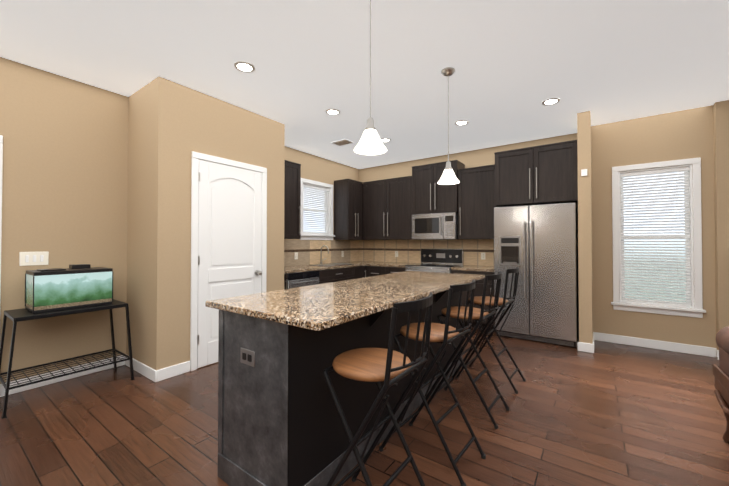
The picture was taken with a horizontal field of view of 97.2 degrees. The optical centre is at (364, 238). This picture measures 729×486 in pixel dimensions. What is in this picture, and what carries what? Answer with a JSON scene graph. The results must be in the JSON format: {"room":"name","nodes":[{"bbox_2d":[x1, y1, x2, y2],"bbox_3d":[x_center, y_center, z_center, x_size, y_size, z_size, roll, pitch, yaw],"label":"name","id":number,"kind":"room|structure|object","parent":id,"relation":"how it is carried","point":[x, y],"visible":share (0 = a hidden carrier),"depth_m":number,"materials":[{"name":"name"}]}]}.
{"room":"kitchen","nodes":[
{"label":"kitchen","id":0,"kind":"room"},
{"bbox_2d":[0,57,358,383],"bbox_3d":[-2.698,-0.098,3.221,0.120,2.820,8.940,-1,-1,36],"label":"wall","id":1,"kind":"structure","parent":0,"point":[65,177],"depth_m":2.98,"materials":[{"name":"beige paint"}]},
{"bbox_2d":[0,135,2,308],"bbox_3d":[-3.342,0.217,2.283,0.121,2.165,1.000,-1,-1,36],"label":"door frame","id":2,"kind":"structure","parent":1,"relation":"attached to","point":[1,152],"depth_m":2.65,"materials":[{"name":"white wood"}]},
{"bbox_2d":[19,252,48,265],"bbox_3d":[-2.900,0.172,2.822,0.010,0.120,0.180,-1,-1,36],"label":"switch plate","id":3,"kind":"object","parent":1,"relation":"attached to","point":[32,258],"visible":1,"depth_m":2.81,"materials":[{"name":"white plastic"}]},
{"bbox_2d":[0,355,123,396],"bbox_3d":[-2.754,1.257,3.009,0.016,0.105,0.885,-1,-1,36],"label":"baseboard","id":4,"kind":"structure","parent":1,"relation":"attached to","point":[2,390],"depth_m":2.93,"materials":[{"name":"white wood"}]},
{"bbox_2d":[284,160,300,238],"bbox_3d":[-1.282,-0.577,4.766,0.386,1.147,0.614,-1,-1,36],"label":"upper cabinet","id":5,"kind":"object","parent":1,"relation":"attached to","point":[292,204],"visible":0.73,"depth_m":4.80,"materials":[{"name":"black wood"}]},
{"bbox_2d":[300,178,334,239],"bbox_3d":[-0.864,-0.501,5.726,0.160,1.040,0.870,-1,-1,36],"label":"window","id":6,"kind":"structure","parent":1,"relation":"in","point":[313,236],"depth_m":5.78,"materials":[{"name":"white"}]},
{"bbox_2d":[303,184,328,233],"bbox_3d":[-0.867,-0.516,5.729,0.049,0.836,0.656,-1,-1,36],"label":"window blinds","id":7,"kind":"object","parent":6,"relation":"attached to","point":[309,205],"visible":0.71,"depth_m":5.72,"materials":[{"name":"white plastic"}]},
{"bbox_2d":[284,240,359,265],"bbox_3d":[-0.867,0.225,5.652,0.018,0.431,2.550,-1,-1,36],"label":"tile backsplash","id":8,"kind":"structure","parent":1,"relation":"attached to","point":[296,252],"depth_m":5.70,"materials":[{"name":"beige tile"}]},
{"bbox_2d":[334,179,362,239],"bbox_3d":[-0.295,-0.545,6.143,0.386,1.117,0.442,-1,-1,36],"label":"upper cabinet","id":9,"kind":"object","parent":1,"relation":"attached to","point":[347,209],"visible":1,"depth_m":5.99,"materials":[{"name":"black wood"}]},
{"bbox_2d":[126,76,284,370],"bbox_3d":[-1.773,-0.091,3.783,0.730,2.820,1.490,-1,-1,36],"label":"wall","id":10,"kind":"structure","parent":0,"point":[172,125],"depth_m":3.17,"materials":[{"name":"beige paint"}]},
{"bbox_2d":[124,356,158,381],"bbox_3d":[-2.193,1.258,3.140,0.716,0.105,0.024,-1,-1,36],"label":"baseboard","id":11,"kind":"structure","parent":10,"relation":"attached to","point":[150,373],"depth_m":3.06,"materials":[{"name":"white wood"}]},
{"bbox_2d":[159,361,189,380],"bbox_3d":[-1.811,1.258,3.072,0.016,0.105,0.278,-1,-1,36],"label":"baseboard","id":12,"kind":"structure","parent":10,"relation":"attached to","point":[168,372],"depth_m":3.06,"materials":[{"name":"white wood"}]},
{"bbox_2d":[190,151,266,370],"bbox_3d":[-1.464,0.221,3.564,0.020,2.190,0.900,-1,-1,36],"label":"door frame","id":13,"kind":"structure","parent":10,"relation":"attached to","point":[196,156],"depth_m":3.23,"materials":[{"name":"white wood"}]},
{"bbox_2d":[197,160,261,367],"bbox_3d":[-1.434,0.252,3.541,0.094,2.113,0.764,-1,-1,36],"label":"pantry door","id":14,"kind":"structure","parent":10,"relation":"in","point":[229,228],"depth_m":3.48,"materials":[{"name":"white wood"}]},
{"bbox_2d":[0,328,728,485],"bbox_3d":[0.379,1.334,0.999,7.690,0.100,8.940,-1,-1,36],"label":"floor","id":15,"kind":"structure","parent":0,"point":[609,414],"depth_m":2.20,"materials":[{"name":"brown wood"}]},
{"bbox_2d":[0,299,134,418],"bbox_3d":[-2.573,0.949,2.799,0.472,0.715,0.824,-1,-1,36],"label":"stand","id":16,"kind":"object","parent":15,"relation":"on","point":[15,316],"visible":0.94,"depth_m":2.67,"materials":[{"name":"black metal"}]},
{"bbox_2d":[25,264,112,313],"bbox_3d":[-2.583,0.411,2.825,0.326,0.358,0.516,-1,-1,36],"label":"tank","id":17,"kind":"object","parent":16,"relation":"on","point":[73,286],"visible":1,"depth_m":2.70,"materials":[{"name":"green glass"}]},
{"bbox_2d":[284,274,287,288],"bbox_3d":[-1.313,0.899,4.472,0.656,0.858,0.127,-1,-1,36],"label":"base cabinet","id":18,"kind":"object","parent":15,"relation":"on","point":[285,281],"visible":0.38,"depth_m":4.33,"materials":[{"name":"black wood"}]},
{"bbox_2d":[287,270,318,288],"bbox_3d":[-1.088,0.904,4.768,0.657,0.856,0.604,-1,-1,36],"label":"dishwasher","id":19,"kind":"object","parent":15,"relation":"on","point":[301,279],"visible":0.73,"depth_m":4.57,"materials":[{"name":"silver metal"}]},
{"bbox_2d":[210,283,466,485],"bbox_3d":[0.138,0.845,2.517,0.763,0.916,2.335,-1,-1,36],"label":"kitchen island","id":20,"kind":"object","parent":15,"relation":"on","point":[279,419],"depth_m":1.63,"materials":[{"name":"black"}]},
{"bbox_2d":[205,271,484,330],"bbox_3d":[0.167,0.369,2.510,0.860,0.032,2.410,-1,-1,36],"label":"island countertop","id":21,"kind":"structure","parent":20,"relation":"on","point":[319,307],"depth_m":1.86,"materials":[{"name":"beige stone"}]},
{"bbox_2d":[318,266,365,283],"bbox_3d":[-0.566,0.912,5.515,0.656,0.858,1.207,-1,-1,36],"label":"base cabinet","id":22,"kind":"object","parent":15,"relation":"on","point":[334,275],"visible":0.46,"depth_m":5.28,"materials":[{"name":"black wood"}]},
{"bbox_2d":[323,292,432,485],"bbox_3d":[0.050,0.766,1.439,0.535,1.046,0.376,-1,-1,36],"label":"bar stool","id":23,"kind":"object","parent":15,"relation":"on","point":[389,367],"visible":0.98,"depth_m":1.35,"materials":[{"name":"black metal"}]},
{"bbox_2d":[366,266,389,276],"bbox_3d":[0.408,0.918,5.950,0.468,0.858,0.621,-1,-1,36],"label":"base cabinet","id":24,"kind":"object","parent":15,"relation":"on","point":[374,270],"depth_m":5.71,"materials":[{"name":"black wood"}]},
{"bbox_2d":[284,261,374,273],"bbox_3d":[-0.610,0.461,5.482,0.630,0.040,2.578,-1,-1,36],"label":"countertop","id":25,"kind":"structure","parent":24,"relation":"on","point":[297,268],"depth_m":5.09,"materials":[{"name":"beige stone"}]},
{"bbox_2d":[310,245,348,265],"bbox_3d":[-0.586,0.273,5.517,0.486,0.335,0.720,-1,-1,36],"label":"sink faucet","id":26,"kind":"object","parent":25,"relation":"on","point":[330,264],"visible":1,"depth_m":5.54,"materials":[{"name":"silver metal"}]},
{"bbox_2d":[366,262,415,267],"bbox_3d":[0.543,0.465,5.855,0.810,0.040,0.628,-1,-1,36],"label":"countertop","id":27,"kind":"structure","parent":24,"relation":"on","point":[384,264],"depth_m":5.75,"materials":[{"name":"beige stone"}]},
{"bbox_2d":[390,267,404,273],"bbox_3d":[0.711,0.915,5.733,0.399,0.858,0.621,-1,-1,36],"label":"base cabinet","id":28,"kind":"object","parent":15,"relation":"on","point":[392,269],"depth_m":5.47,"materials":[{"name":"black wood"}]},
{"bbox_2d":[379,280,485,485],"bbox_3d":[0.412,0.773,1.953,0.535,1.046,0.376,-1,-1,39],"label":"bar stool","id":29,"kind":"object","parent":15,"relation":"on","point":[445,334],"visible":0.94,"depth_m":1.86,"materials":[{"name":"black metal"}]},
{"bbox_2d":[405,249,463,272],"bbox_3d":[1.158,0.753,5.348,0.770,1.172,0.711,-1,-1,36],"label":"range","id":30,"kind":"object","parent":15,"relation":"on","point":[440,260],"visible":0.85,"depth_m":5.44,"materials":[{"name":"silver metal"}]},
{"bbox_2d":[427,272,509,428],"bbox_3d":[0.798,0.780,2.493,0.548,1.046,0.390,-1,-1,36],"label":"bar stool","id":31,"kind":"object","parent":15,"relation":"on","point":[480,315],"visible":0.96,"depth_m":2.39,"materials":[{"name":"black metal"}]},
{"bbox_2d":[451,270,493,330],"bbox_3d":[1.754,0.905,4.964,0.636,0.858,0.656,-1,-1,36],"label":"base cabinet","id":32,"kind":"object","parent":15,"relation":"on","point":[479,284],"visible":0.21,"depth_m":4.68,"materials":[{"name":"black wood"}]},
{"bbox_2d":[451,265,493,271],"bbox_3d":[1.764,0.454,4.983,0.639,0.040,0.625,-1,-1,36],"label":"countertop","id":33,"kind":"structure","parent":32,"relation":"on","point":[464,267],"depth_m":4.83,"materials":[{"name":"beige stone"}]},
{"bbox_2d":[456,267,525,393],"bbox_3d":[1.179,0.786,3.007,0.548,1.046,0.390,-1,-1,36],"label":"bar stool","id":34,"kind":"object","parent":15,"relation":"on","point":[503,302],"visible":0.96,"depth_m":2.90,"materials":[{"name":"black metal"}]},
{"bbox_2d":[494,203,578,346],"bbox_3d":[2.356,0.447,4.405,0.940,1.760,0.817,-1,-1,36],"label":"refrigerator","id":35,"kind":"object","parent":15,"relation":"on","point":[537,245],"visible":0.94,"depth_m":4.08,"materials":[{"name":"silver metal"}]},
{"bbox_2d":[713,326,728,442],"bbox_3d":[2.914,0.766,1.165,2.130,1.040,0.972,-1,-1,36],"label":"sofa","id":36,"kind":"object","parent":15,"relation":"on","point":[721,375],"visible":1,"depth_m":2.02,"materials":[{"name":"brown leather"}]},
{"bbox_2d":[0,0,728,168],"bbox_3d":[0.379,-1.586,1.036,7.690,0.100,8.940,-1,-1,36],"label":"ceiling","id":37,"kind":"structure","parent":0,"point":[515,64],"depth_m":2.70,"materials":[{"name":"white paint"}]},
{"bbox_2d":[234,61,254,72],"bbox_3d":[-1.052,-1.510,2.823,0.176,0.006,0.176,-1,-1,36],"label":"recessed light","id":38,"kind":"object","parent":37,"relation":"in","point":[243,66],"visible":1,"depth_m":2.81,"materials":[{"name":"white"}]},
{"bbox_2d":[325,109,339,114],"bbox_3d":[-0.373,-1.498,3.788,0.176,0.006,0.176,-1,-1,36],"label":"recessed light","id":39,"kind":"object","parent":37,"relation":"in","point":[332,111],"visible":1,"depth_m":3.77,"materials":[{"name":"white"}]},
{"bbox_2d":[331,139,352,145],"bbox_3d":[-0.340,-1.479,4.933,0.280,0.014,0.200,-1,-1,36],"label":"ceiling vent","id":40,"kind":"object","parent":37,"relation":"in","point":[342,142],"visible":1,"depth_m":4.91,"materials":[{"name":"white"}]},
{"bbox_2d":[354,0,386,154],"bbox_3d":[0.035,-1.020,1.878,0.196,1.010,0.196,-1,-1,36],"label":"pendant light","id":41,"kind":"object","parent":37,"relation":"hanging from","point":[370,142],"visible":1,"depth_m":1.86,"materials":[{"name":"white glass"}]},
{"bbox_2d":[380,138,390,141],"bbox_3d":[0.308,-1.484,4.825,0.176,0.006,0.176,-1,-1,36],"label":"recessed light","id":42,"kind":"object","parent":37,"relation":"in","point":[385,139],"visible":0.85,"depth_m":4.79,"materials":[{"name":"white"}]},
{"bbox_2d":[437,67,459,184],"bbox_3d":[0.751,-1.007,2.878,0.196,1.010,0.196,-1,-1,36],"label":"pendant light","id":43,"kind":"object","parent":37,"relation":"hanging from","point":[448,177],"visible":1,"depth_m":2.85,"materials":[{"name":"white glass"}]},
{"bbox_2d":[455,120,468,124],"bbox_3d":[1.248,-1.493,4.128,0.176,0.006,0.176,-1,-1,36],"label":"recessed light","id":44,"kind":"object","parent":37,"relation":"in","point":[462,122],"visible":1,"depth_m":4.11,"materials":[{"name":"white"}]},
{"bbox_2d":[542,98,559,104],"bbox_3d":[2.038,-1.501,3.513,0.176,0.006,0.176,-1,-1,36],"label":"recessed light","id":45,"kind":"object","parent":37,"relation":"in","point":[551,101],"visible":1,"depth_m":3.50,"materials":[{"name":"white"}]},
{"bbox_2d":[359,133,577,265],"bbox_3d":[1.537,-0.068,5.612,3.980,2.820,0.120,-1,-1,36],"label":"wall","id":46,"kind":"structure","parent":0,"point":[478,158],"depth_m":5.48,"materials":[{"name":"beige paint"}]},
{"bbox_2d":[362,184,365,239],"bbox_3d":[-0.046,-0.530,6.460,0.420,1.095,0.351,-1,-1,36],"label":"upper cabinet","id":47,"kind":"object","parent":46,"relation":"attached to","point":[363,185],"depth_m":6.22,"materials":[{"name":"black wood"}]},
{"bbox_2d":[363,176,413,239],"bbox_3d":[0.508,-0.546,6.063,1.060,1.116,0.351,-1,-1,36],"label":"upper cabinet","id":48,"kind":"object","parent":46,"relation":"attached to","point":[386,209],"depth_m":5.89,"materials":[{"name":"black wood"}]},
{"bbox_2d":[360,239,493,265],"bbox_3d":[1.040,0.228,5.879,2.854,0.431,0.018,-1,-1,36],"label":"tile backsplash","id":49,"kind":"structure","parent":46,"relation":"attached to","point":[478,252],"depth_m":5.92,"materials":[{"name":"beige tile"}]},
{"bbox_2d":[412,160,464,214],"bbox_3d":[1.250,-0.843,5.496,0.804,0.837,0.416,-1,-1,36],"label":"upper cabinet","id":50,"kind":"object","parent":46,"relation":"attached to","point":[430,195],"visible":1,"depth_m":5.36,"materials":[{"name":"black wood"}]},
{"bbox_2d":[412,212,461,239],"bbox_3d":[1.236,-0.205,5.468,0.770,0.429,0.464,-1,-1,36],"label":"microwave","id":51,"kind":"object","parent":50,"relation":"attached to","point":[439,226],"visible":0.96,"depth_m":5.29,"materials":[{"name":"silver metal"}]},
{"bbox_2d":[458,164,494,238],"bbox_3d":[1.840,-0.558,5.088,0.624,1.117,0.386,-1,-1,36],"label":"upper cabinet","id":52,"kind":"object","parent":46,"relation":"attached to","point":[476,195],"visible":0.71,"depth_m":4.98,"materials":[{"name":"black wood"}]},
{"bbox_2d":[494,140,577,206],"bbox_3d":[2.414,-0.848,4.502,0.984,0.752,0.676,-1,-1,36],"label":"upper cabinet","id":53,"kind":"object","parent":46,"relation":"attached to","point":[541,174],"visible":0.98,"depth_m":4.23,"materials":[{"name":"black wood"}]},
{"bbox_2d":[577,111,592,343],"bbox_3d":[2.829,-0.087,4.110,0.130,2.820,0.821,-1,-1,36],"label":"wall","id":54,"kind":"structure","parent":0,"point":[585,231],"depth_m":3.78,"materials":[{"name":"beige paint"}]},
{"bbox_2d":[581,169,586,175],"bbox_3d":[2.586,-0.781,3.780,0.060,0.080,0.012,-1,-1,36],"label":"thermostat","id":55,"kind":"object","parent":54,"relation":"attached to","point":[583,172],"visible":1,"depth_m":3.77,"materials":[{"name":"white plastic"}]},
{"bbox_2d":[589,332,594,352],"bbox_3d":[2.805,1.269,3.951,0.036,0.105,0.596,-1,-1,36],"label":"baseboard","id":56,"kind":"structure","parent":54,"relation":"attached to","point":[591,346],"depth_m":3.72,"materials":[{"name":"white wood"}]},
{"bbox_2d":[591,105,715,347],"bbox_3d":[4.445,-0.097,3.284,3.720,2.820,0.120,-1,-1,36],"label":"wall","id":57,"kind":"structure","parent":0,"point":[682,134],"depth_m":3.91,"materials":[{"name":"beige paint"}]},
{"bbox_2d":[595,332,716,356],"bbox_3d":[3.453,1.268,3.891,1.120,0.105,0.020,-1,-1,36],"label":"baseboard","id":58,"kind":"structure","parent":57,"relation":"attached to","point":[633,341],"depth_m":3.84,"materials":[{"name":"white wood"}]},
{"bbox_2d":[611,157,705,317],"bbox_3d":[3.518,-0.015,3.903,0.840,1.820,0.160,-1,-1,36],"label":"window","id":59,"kind":"structure","parent":57,"relation":"in","point":[695,263],"depth_m":3.89,"materials":[{"name":"white"}]},
{"bbox_2d":[620,167,690,305],"bbox_3d":[3.520,-0.029,3.907,0.626,1.616,0.049,-1,-1,36],"label":"window blinds","id":60,"kind":"object","parent":59,"relation":"attached to","point":[656,172],"visible":0.96,"depth_m":3.90,"materials":[{"name":"white plastic"}]},
{"bbox_2d":[713,100,728,349],"bbox_3d":[4.843,-0.103,2.869,2.350,2.820,0.091,-1,-1,36],"label":"wall","id":61,"kind":"structure","parent":0,"point":[721,152],"depth_m":3.50,"materials":[{"name":"beige paint"}]},
{"bbox_2d":[715,349,718,359],"bbox_3d":[4.805,1.254,2.814,2.366,0.105,0.016,-1,-1,36],"label":"baseboard","id":62,"kind":"structure","parent":61,"relation":"attached to","point":[716,351],"depth_m":3.50,"materials":[{"name":"white wood"}]}
]}

